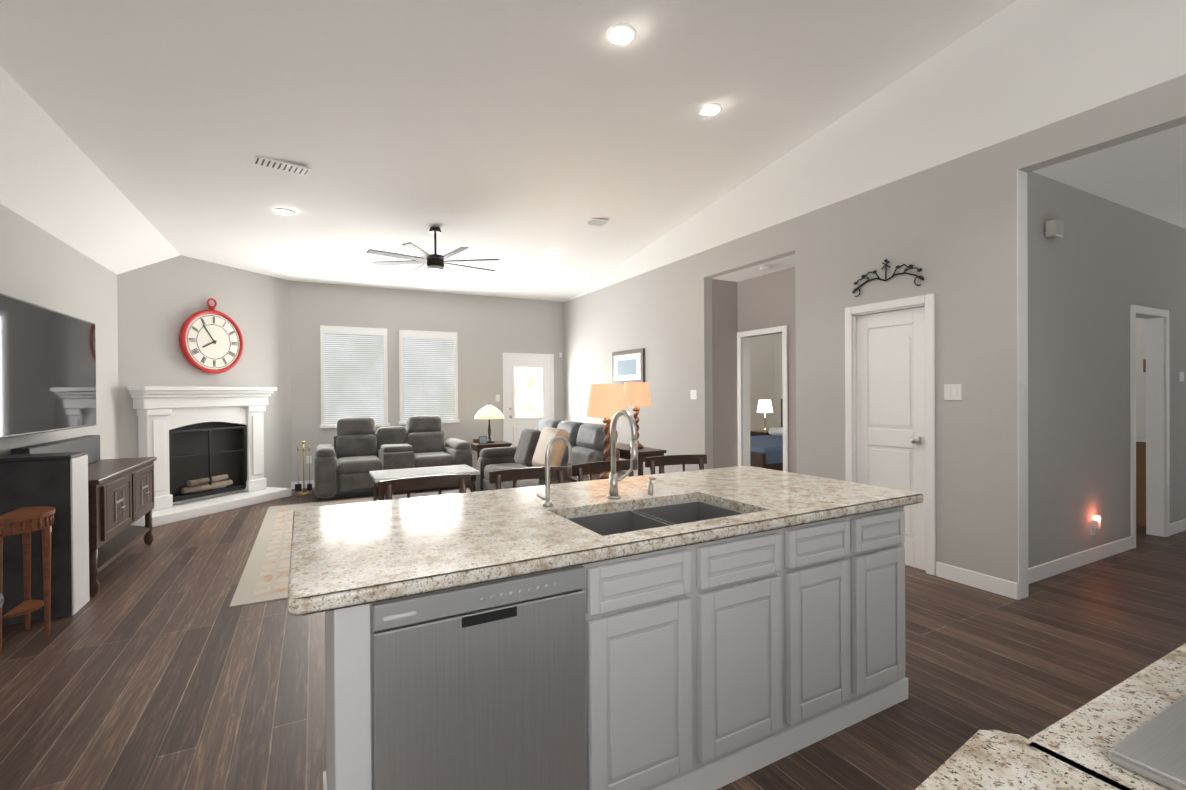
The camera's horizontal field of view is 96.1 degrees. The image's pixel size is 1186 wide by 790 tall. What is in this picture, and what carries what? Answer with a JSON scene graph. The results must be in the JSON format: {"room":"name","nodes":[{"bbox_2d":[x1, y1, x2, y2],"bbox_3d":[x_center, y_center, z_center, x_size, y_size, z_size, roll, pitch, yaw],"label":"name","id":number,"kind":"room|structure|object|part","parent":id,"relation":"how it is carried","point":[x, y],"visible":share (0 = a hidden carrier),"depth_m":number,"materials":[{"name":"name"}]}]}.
{"room":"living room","nodes":[
{"label":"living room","id":0,"kind":"room"},
{"bbox_2d":[0,204,118,459],"bbox_3d":[-2.188,0.062,0.070,0.120,2.680,12.750,-1,0,-28],"label":"wall","id":1,"kind":"structure","parent":0,"point":[39,266],"depth_m":4.54,"materials":[{"name":"grey paint"}]},
{"bbox_2d":[0,293,95,438],"bbox_3d":[-3.819,-0.167,3.596,0.268,0.835,1.610,-1,0,-28],"label":"wall-mounted tv","id":2,"kind":"object","parent":1,"relation":"attached to","point":[47,370],"visible":1,"depth_m":3.52,"materials":[{"name":"black glass"}]},
{"bbox_2d":[0,65,179,274],"bbox_3d":[-2.286,-1.467,0.864,0.470,0.370,14.250,-1,0,-28],"label":"ceiling","id":3,"kind":"structure","parent":0,"point":[55,181],"depth_m":3.88,"materials":[{"name":"white paint"}]},
{"bbox_2d":[117,255,290,487],"bbox_3d":[-4.808,-0.138,6.761,0.120,3.050,2.392,0,0,17],"label":"wall","id":4,"kind":"structure","parent":0,"point":[160,303],"depth_m":6.55,"materials":[{"name":"grey paint"}]},
{"bbox_2d":[179,298,243,373],"bbox_3d":[-4.743,-0.737,6.647,0.078,0.945,0.796,0,0,17],"label":"clock","id":5,"kind":"object","parent":4,"relation":"attached to","point":[211,340],"visible":1,"depth_m":6.61,"materials":[{"name":"red"}]},
{"bbox_2d":[289,281,564,481],"bbox_3d":[0.439,-0.202,10.411,11.450,3.070,0.120,-1,0,-28],"label":"wall","id":6,"kind":"structure","parent":0,"point":[489,330],"depth_m":8.71,"materials":[{"name":"grey paint"}]},
{"bbox_2d":[306,456,311,463],"bbox_3d":[-4.211,0.958,7.897,0.075,0.115,0.010,-1,0,-28],"label":"outlet","id":7,"kind":"object","parent":6,"relation":"attached to","point":[307,459],"visible":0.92,"depth_m":7.89,"materials":[{"name":"white plastic"}]},
{"bbox_2d":[320,325,389,428],"bbox_3d":[-3.647,-0.273,8.168,0.980,1.540,0.050,-1,0,-28],"label":"window","id":8,"kind":"structure","parent":6,"relation":"in","point":[354,370],"depth_m":8.17,"materials":[{"name":"white"}]},
{"bbox_2d":[398,330,459,424],"bbox_3d":[-2.667,-0.287,8.682,0.965,1.510,0.050,-1,0,-28],"label":"window","id":9,"kind":"structure","parent":6,"relation":"in","point":[428,372],"depth_m":8.69,"materials":[{"name":"white plastic"}]},
{"bbox_2d":[502,353,553,446],"bbox_3d":[-1.124,0.303,9.471,0.960,2.090,0.090,-1,0,-28],"label":"door","id":10,"kind":"structure","parent":6,"relation":"in","point":[528,390],"depth_m":9.46,"materials":[{"name":"white wood"}]},
{"bbox_2d":[0,0,1016,301],"bbox_3d":[3.345,-2.589,3.887,12.330,1.767,14.370,-1,0,-28],"label":"ceiling","id":11,"kind":"structure","parent":0,"point":[514,140],"depth_m":3.59,"materials":[{"name":"white paint"}]},
{"bbox_2d":[253,156,311,175],"bbox_3d":[-2.315,-1.706,3.971,0.360,0.014,0.160,-1,0,-40],"label":"ceiling vent","id":12,"kind":"object","parent":11,"relation":"in","point":[283,166],"visible":1,"depth_m":3.96,"materials":[{"name":"white plastic"}]},
{"bbox_2d":[273,208,294,215],"bbox_3d":[-2.858,-1.693,4.929,0.176,0.016,0.176,-1,0,-28],"label":"recessed light","id":13,"kind":"object","parent":11,"relation":"in","point":[284,211],"visible":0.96,"depth_m":4.90,"materials":[{"name":"white plastic"}]},
{"bbox_2d":[366,227,499,276],"bbox_3d":[-1.692,-1.563,5.722,1.389,0.458,1.389,-1,0,-28],"label":"ceiling fan","id":14,"kind":"object","parent":11,"relation":"hanging from","point":[435,262],"visible":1,"depth_m":5.65,"materials":[{"name":"brown metal"}]},
{"bbox_2d":[544,250,557,253],"bbox_3d":[-0.553,-1.884,7.031,0.176,0.016,0.176,-1,0,-28],"label":"recessed light","id":15,"kind":"object","parent":11,"relation":"in","point":[551,252],"visible":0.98,"depth_m":7.01,"materials":[{"name":"white plastic"}]},
{"bbox_2d":[588,218,608,226],"bbox_3d":[0.037,-1.982,6.121,0.220,0.014,0.220,-1,0,-28],"label":"ceiling vent","id":16,"kind":"object","parent":11,"relation":"in","point":[596,222],"visible":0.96,"depth_m":6.10,"materials":[{"name":"white plastic"}]},
{"bbox_2d":[605,23,636,45],"bbox_3d":[0.150,-1.955,2.894,0.176,0.016,0.176,-1,0,-28],"label":"recessed light","id":17,"kind":"object","parent":11,"relation":"in","point":[622,34],"visible":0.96,"depth_m":2.88,"materials":[{"name":"white plastic"}]},
{"bbox_2d":[700,102,722,116],"bbox_3d":[0.875,-2.121,3.963,0.176,0.016,0.176,-1,0,-28],"label":"recessed light","id":18,"kind":"object","parent":11,"relation":"in","point":[712,109],"visible":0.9,"depth_m":3.94,"materials":[{"name":"white plastic"}]},
{"bbox_2d":[0,481,1185,789],"bbox_3d":[1.369,1.384,3.775,16.000,0.050,16.000,-1,0,-28],"label":"floor","id":19,"kind":"structure","parent":0,"point":[158,663],"depth_m":2.65,"materials":[{"name":"brown wood"}]},
{"bbox_2d":[0,593,3,607],"bbox_3d":[-2.787,1.060,2.157,0.466,0.673,0.528,-1,0,-28],"label":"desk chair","id":20,"kind":"object","parent":19,"relation":"on","point":[1,599],"visible":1,"depth_m":2.36,"materials":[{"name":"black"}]},
{"bbox_2d":[0,506,54,652],"bbox_3d":[-3.227,1.032,3.055,0.200,0.725,0.400,-1,0,-28],"label":"side table","id":21,"kind":"object","parent":19,"relation":"on","point":[25,522],"visible":0.98,"depth_m":3.07,"materials":[{"name":"red wood"}]},
{"bbox_2d":[0,451,89,625],"bbox_3d":[-3.546,0.889,3.379,0.449,1.012,0.280,-1,0,-28],"label":"half wall","id":22,"kind":"structure","parent":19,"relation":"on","point":[58,482],"depth_m":3.32,"materials":[{"name":"paint"}]},
{"bbox_2d":[11,435,156,596],"bbox_3d":[-3.952,0.874,4.239,0.509,1.040,1.530,-1,0,-28],"label":"sideboard","id":23,"kind":"object","parent":19,"relation":"on","point":[120,495],"visible":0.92,"depth_m":4.15,"materials":[{"name":"brown wood"}]},
{"bbox_2d":[127,386,291,526],"bbox_3d":[-4.587,0.644,6.493,0.446,1.487,1.760,0,0,17],"label":"fireplace mantel","id":24,"kind":"object","parent":19,"relation":"on","point":[204,446],"visible":0.9,"depth_m":6.43,"materials":[{"name":"white wood"}]},
{"bbox_2d":[295,441,311,495],"bbox_3d":[-4.015,1.008,7.385,0.210,0.742,0.180,-1,0,-28],"label":"stand","id":25,"kind":"object","parent":19,"relation":"on","point":[299,488],"visible":1,"depth_m":7.37,"materials":[{"name":"gold metal"}]},
{"bbox_2d":[229,488,475,607],"bbox_3d":[-2.074,1.369,5.598,2.500,0.008,3.490,-1,0,-28],"label":"area rug","id":26,"kind":"object","parent":19,"relation":"on","point":[265,576],"visible":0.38,"depth_m":4.49,"materials":[{"name":"beige carpet"}]},
{"bbox_2d":[369,464,479,501],"bbox_3d":[-2.041,1.139,6.457,1.180,0.440,0.680,-1,0,-28],"label":"coffee table","id":27,"kind":"object","parent":26,"relation":"on","point":[379,475],"visible":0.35,"depth_m":6.42,"materials":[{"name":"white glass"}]},
{"bbox_2d":[314,415,472,499],"bbox_3d":[-2.883,0.839,7.742,2.070,1.038,0.991,-1,0,-28],"label":"reclining sofa","id":28,"kind":"object","parent":19,"relation":"on","point":[352,457],"visible":0.88,"depth_m":7.58,"materials":[{"name":"grey fabric"}]},
{"bbox_2d":[378,474,470,499],"bbox_3d":[-0.764,0.904,2.599,0.486,0.950,0.519,-1,0,-30],"label":"counter stool","id":29,"kind":"object","parent":19,"relation":"on","point":[387,488],"visible":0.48,"depth_m":2.80,"materials":[{"name":"brown wood"}]},
{"bbox_2d":[469,440,511,468],"bbox_3d":[-1.643,1.052,8.473,0.560,0.590,0.560,-1,0,-28],"label":"end table","id":30,"kind":"object","parent":19,"relation":"on","point":[478,447],"visible":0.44,"depth_m":8.26,"materials":[{"name":"brown wood"}]},
{"bbox_2d":[473,436,486,443],"bbox_3d":[-1.773,0.698,8.358,0.150,0.119,0.282,-1,0,-28],"label":"frame","id":31,"kind":"object","parent":30,"relation":"on","point":[482,440],"visible":1,"depth_m":8.25,"materials":[{"name":"brown"}]},
{"bbox_2d":[474,403,503,442],"bbox_3d":[-1.647,0.443,8.470,0.470,0.625,0.470,-1,0,-28],"label":"lamp","id":32,"kind":"object","parent":30,"relation":"on","point":[489,411],"visible":0.88,"depth_m":8.35,"materials":[{"name":"brown metal"}]},
{"bbox_2d":[489,466,566,489],"bbox_3d":[-0.276,0.899,2.878,0.486,0.950,0.519,-1,0,-25],"label":"counter stool","id":33,"kind":"object","parent":19,"relation":"on","point":[497,477],"visible":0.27,"depth_m":3.08,"materials":[{"name":"brown wood"}]},
{"bbox_2d":[476,419,626,491],"bbox_3d":[-0.547,0.831,6.100,0.991,1.038,2.300,-1,0,-28],"label":"recliner sofa","id":34,"kind":"object","parent":19,"relation":"on","point":[585,440],"visible":0.15,"depth_m":5.94,"materials":[{"name":"grey fabric"}]},
{"bbox_2d":[514,428,528,466],"bbox_3d":[-0.745,0.597,6.109,0.222,0.409,0.420,-1,0,-28],"label":"sofa pillow","id":35,"kind":"object","parent":34,"relation":"on","point":[521,455],"depth_m":6.07,"materials":[{"name":"grey fabric"}]},
{"bbox_2d":[528,427,568,466],"bbox_3d":[-0.442,0.563,5.488,0.257,0.442,0.500,-1,0,-28],"label":"sofa pillow","id":36,"kind":"object","parent":34,"relation":"on","point":[531,447],"depth_m":5.45,"materials":[{"name":"beige fabric"}]},
{"bbox_2d":[569,472,627,481],"bbox_3d":[0.130,1.047,4.750,0.520,0.610,0.520,-1,0,-28],"label":"end table","id":37,"kind":"object","parent":19,"relation":"on","point":[585,478],"visible":0.19,"depth_m":4.81,"materials":[{"name":"brown wood"}]},
{"bbox_2d":[586,384,626,478],"bbox_3d":[0.125,0.322,4.747,0.380,0.840,0.380,-1,0,-28],"label":"table lamp","id":38,"kind":"object","parent":37,"relation":"on","point":[606,402],"visible":0.77,"depth_m":4.62,"materials":[{"name":"beige fabric"}]},
{"bbox_2d":[572,460,635,481],"bbox_3d":[0.186,0.895,3.155,0.486,0.950,0.519,-1,0,-32],"label":"counter stool","id":39,"kind":"object","parent":19,"relation":"on","point":[579,471],"visible":0.23,"depth_m":3.33,"materials":[{"name":"brown wood"}]},
{"bbox_2d":[323,501,914,789],"bbox_3d":[0.209,0.937,2.174,2.330,0.875,0.808,-1,0,-29],"label":"kitchen island","id":40,"kind":"object","parent":19,"relation":"on","point":[712,629],"depth_m":1.67,"materials":[{"name":"wood"}]},
{"bbox_2d":[287,466,923,615],"bbox_3d":[0.142,0.479,2.313,2.528,0.040,1.120,-1,0,-29],"label":"island countertop","id":41,"kind":"structure","parent":40,"relation":"on","point":[356,551],"depth_m":1.90,"materials":[{"name":"beige stone"}]},
{"bbox_2d":[535,437,574,504],"bbox_3d":[-0.162,0.318,2.238,0.165,0.288,0.048,-1,0,-29],"label":"faucet","id":42,"kind":"object","parent":41,"relation":"on","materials":[{"name":"silver metal"}]},
{"bbox_2d":[575,509,658,528],"bbox_3d":[0.099,0.600,2.038,0.362,0.222,0.410,-1,0,-29],"label":"sink","id":43,"kind":"object","parent":41,"relation":"in","point":[614,518],"depth_m":2.25,"materials":[{"name":"grey metal"}]},
{"bbox_2d":[603,409,658,496],"bbox_3d":[0.205,0.260,2.356,0.238,0.397,0.219,-1,0,-29],"label":"faucet","id":44,"kind":"object","parent":41,"relation":"on","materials":[{"name":"silver metal"}]},
{"bbox_2d":[663,501,734,516],"bbox_3d":[0.433,0.597,2.221,0.362,0.222,0.410,-1,0,-29],"label":"sink","id":45,"kind":"object","parent":41,"relation":"in","point":[692,508],"depth_m":2.44,"materials":[{"name":"grey metal"}]},
{"bbox_2d":[616,442,665,475],"bbox_3d":[0.203,0.960,6.268,0.340,0.770,1.800,-1,0,-28],"label":"console table","id":46,"kind":"object","parent":19,"relation":"on","point":[625,450],"visible":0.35,"depth_m":5.54,"materials":[{"name":"brown wood"}]},
{"bbox_2d":[623,382,651,448],"bbox_3d":[0.467,0.219,5.751,0.340,0.710,0.340,-1,0,-28],"label":"table lamp","id":47,"kind":"object","parent":46,"relation":"on","point":[636,394],"visible":0.75,"depth_m":5.63,"materials":[{"name":"beige fabric"}]},
{"bbox_2d":[645,454,706,474],"bbox_3d":[0.640,0.890,3.438,0.486,0.950,0.519,-1,0,-20],"label":"counter stool","id":48,"kind":"object","parent":19,"relation":"on","point":[652,463],"visible":0.23,"depth_m":3.66,"materials":[{"name":"brown wood"}]},
{"bbox_2d":[915,643,1185,789],"bbox_3d":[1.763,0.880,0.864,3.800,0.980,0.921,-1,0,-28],"label":"countertop","id":49,"kind":"structure","parent":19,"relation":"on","point":[1129,733],"depth_m":0.69,"materials":[{"name":"stone"}]},
{"bbox_2d":[1136,443,1145,525],"bbox_3d":[6.032,0.891,5.801,1.250,0.850,0.550,-1,0,-28],"label":"bathroom vanity","id":50,"kind":"object","parent":19,"relation":"on","point":[1140,478],"depth_m":5.39,"materials":[{"name":"brown wood"}]},
{"bbox_2d":[1136,431,1145,442],"bbox_3d":[6.024,0.446,5.808,1.290,0.040,0.570,-1,0,-28],"label":"countertop","id":51,"kind":"structure","parent":50,"relation":"on","point":[1140,435],"depth_m":5.47,"materials":[{"name":"white stone"}]},
{"bbox_2d":[291,169,1185,599],"bbox_3d":[3.182,-0.069,3.737,12.800,2.830,14.250,-1,0,-28],"label":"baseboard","id":52,"kind":"structure","parent":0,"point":[1159,523],"depth_m":4.57,"materials":[{"name":"white wood"}]},
{"bbox_2d":[712,254,795,472],"bbox_3d":[1.978,-0.056,5.911,0.550,2.800,1.620,-1,0,-28],"label":"wall","id":53,"kind":"structure","parent":0,"point":[751,298],"depth_m":6.42,"materials":[{"name":"grey paint"}]},
{"bbox_2d":[760,265,772,270],"bbox_3d":[1.886,-1.377,5.794,0.130,0.034,0.130,-1,0,-28],"label":"smoke detector","id":54,"kind":"object","parent":53,"relation":"attached to","point":[766,268],"visible":1,"depth_m":5.76,"materials":[{"name":"white plastic"}]},
{"bbox_2d":[750,333,782,430],"bbox_3d":[3.500,-0.078,8.337,4.400,2.800,5.940,-1,0,-28],"label":"wall","id":55,"kind":"structure","parent":0,"point":[766,382],"depth_m":11.68,"materials":[{"name":"white paint"}]},
{"bbox_2d":[564,0,1185,582],"bbox_3d":[2.802,-1.101,3.603,0.120,4.900,14.370,-1,0,-28],"label":"wall","id":56,"kind":"structure","parent":0,"point":[950,228],"depth_m":3.96,"materials":[{"name":"grey paint"}]},
{"bbox_2d":[612,348,644,384],"bbox_3d":[0.506,-0.405,7.820,0.032,0.500,0.870,-1,0,-28],"label":"picture frame","id":57,"kind":"object","parent":56,"relation":"attached to","point":[627,365],"visible":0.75,"depth_m":7.77,"materials":[{"name":"brown"}]},
{"bbox_2d":[690,390,696,398],"bbox_3d":[1.224,-0.004,6.487,0.010,0.115,0.120,-1,0,-28],"label":"light switch","id":58,"kind":"object","parent":56,"relation":"attached to","point":[693,394],"visible":1,"depth_m":6.49,"materials":[{"name":"white plastic"}]},
{"bbox_2d":[852,259,923,296],"bbox_3d":[2.360,-0.964,4.292,0.028,0.262,0.610,-1,0,-28],"label":"artwork","id":59,"kind":"object","parent":56,"relation":"attached to","point":[893,275],"visible":1,"depth_m":4.28,"materials":[{"name":"black metal"}]},
{"bbox_2d":[856,307,925,570],"bbox_3d":[2.390,0.334,4.314,0.113,2.018,0.598,-1,0,-28],"label":"pantry door","id":60,"kind":"structure","parent":56,"relation":"in","point":[890,399],"depth_m":4.27,"materials":[{"name":"white wood"}]},
{"bbox_2d":[944,384,961,399],"bbox_3d":[2.604,-0.020,3.857,0.010,0.115,0.120,-1,0,-28],"label":"light switch","id":61,"kind":"object","parent":56,"relation":"attached to","point":[952,391],"visible":1,"depth_m":3.85,"materials":[{"name":"white plastic"}]},
{"bbox_2d":[1027,124,1185,567],"bbox_3d":[6.124,-0.204,4.660,6.730,3.050,1.530,-1,0,-28],"label":"wall","id":62,"kind":"structure","parent":0,"point":[1107,260],"depth_m":4.20,"materials":[{"name":"grey paint"}]},
{"bbox_2d":[1021,383,1026,400],"bbox_3d":[2.853,-0.020,3.525,0.075,0.115,0.010,-1,0,-28],"label":"light switch","id":63,"kind":"object","parent":62,"relation":"attached to","point":[1023,391],"visible":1,"depth_m":3.52,"materials":[{"name":"white plastic"}]},
{"bbox_2d":[1045,219,1063,238],"bbox_3d":[3.386,-1.216,3.909,0.120,0.120,0.068,-1,0,-28],"label":"box","id":64,"kind":"object","parent":62,"relation":"attached to","point":[1054,228],"visible":1,"depth_m":3.88,"materials":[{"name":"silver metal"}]},
{"bbox_2d":[1091,515,1100,535],"bbox_3d":[4.026,1.043,4.258,0.075,0.164,0.051,-1,0,-28],"label":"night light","id":65,"kind":"object","parent":62,"relation":"attached to","point":[1096,522],"depth_m":4.25,"materials":[{"name":"white plastic"}]},
{"bbox_3d":[4.016,1.068,4.277,0.075,0.115,0.010,-1,0,-28],"label":"electrical outlet in the corridor","id":66,"kind":"part","parent":65,"relation":"part of","materials":[{"name":"white plastic"}]},
{"bbox_2d":[1179,372,1183,380],"bbox_3d":[5.707,-0.178,5.163,0.110,0.090,0.010,-1,0,-28],"label":"light switch","id":67,"kind":"object","parent":62,"relation":"attached to","point":[1181,376],"visible":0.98,"depth_m":5.16,"materials":[{"name":"white plastic"}]},
{"bbox_2d":[1136,318,1145,430],"bbox_3d":[6.651,0.007,6.919,0.100,2.600,1.980,-1,0,-28],"label":"wall","id":68,"kind":"structure","parent":0,"point":[1140,375],"depth_m":6.58,"materials":[{"name":"white paint"}]},
{"bbox_3d":[3.465,1.316,8.320,4.260,0.012,5.700,-1,0,-28],"label":"floor","id":69,"kind":"structure","parent":0,"visible":0},
{"bbox_2d":[750,430,769,435],"bbox_3d":[3.296,0.998,10.207,0.500,0.607,0.500,-1,0,-28],"label":"nightstand","id":70,"kind":"object","parent":69,"relation":"on","point":[757,433],"visible":0.07,"depth_m":10.09,"materials":[{"name":"brown wood"}]},
{"bbox_2d":[757,400,772,430],"bbox_3d":[3.292,0.394,10.205,0.300,0.599,0.300,-1,0,-28],"label":"lamp","id":71,"kind":"object","parent":70,"relation":"on","point":[764,406],"visible":1,"depth_m":10.11,"materials":[{"name":"white fabric"}]},
{"bbox_2d":[750,399,782,470],"bbox_3d":[2.852,0.695,8.370,2.110,1.237,1.600,-1,0,-28],"label":"bed","id":72,"kind":"object","parent":69,"relation":"on","point":[766,451],"visible":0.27,"depth_m":7.36,"materials":[{"name":"blue fabric"}]}
]}

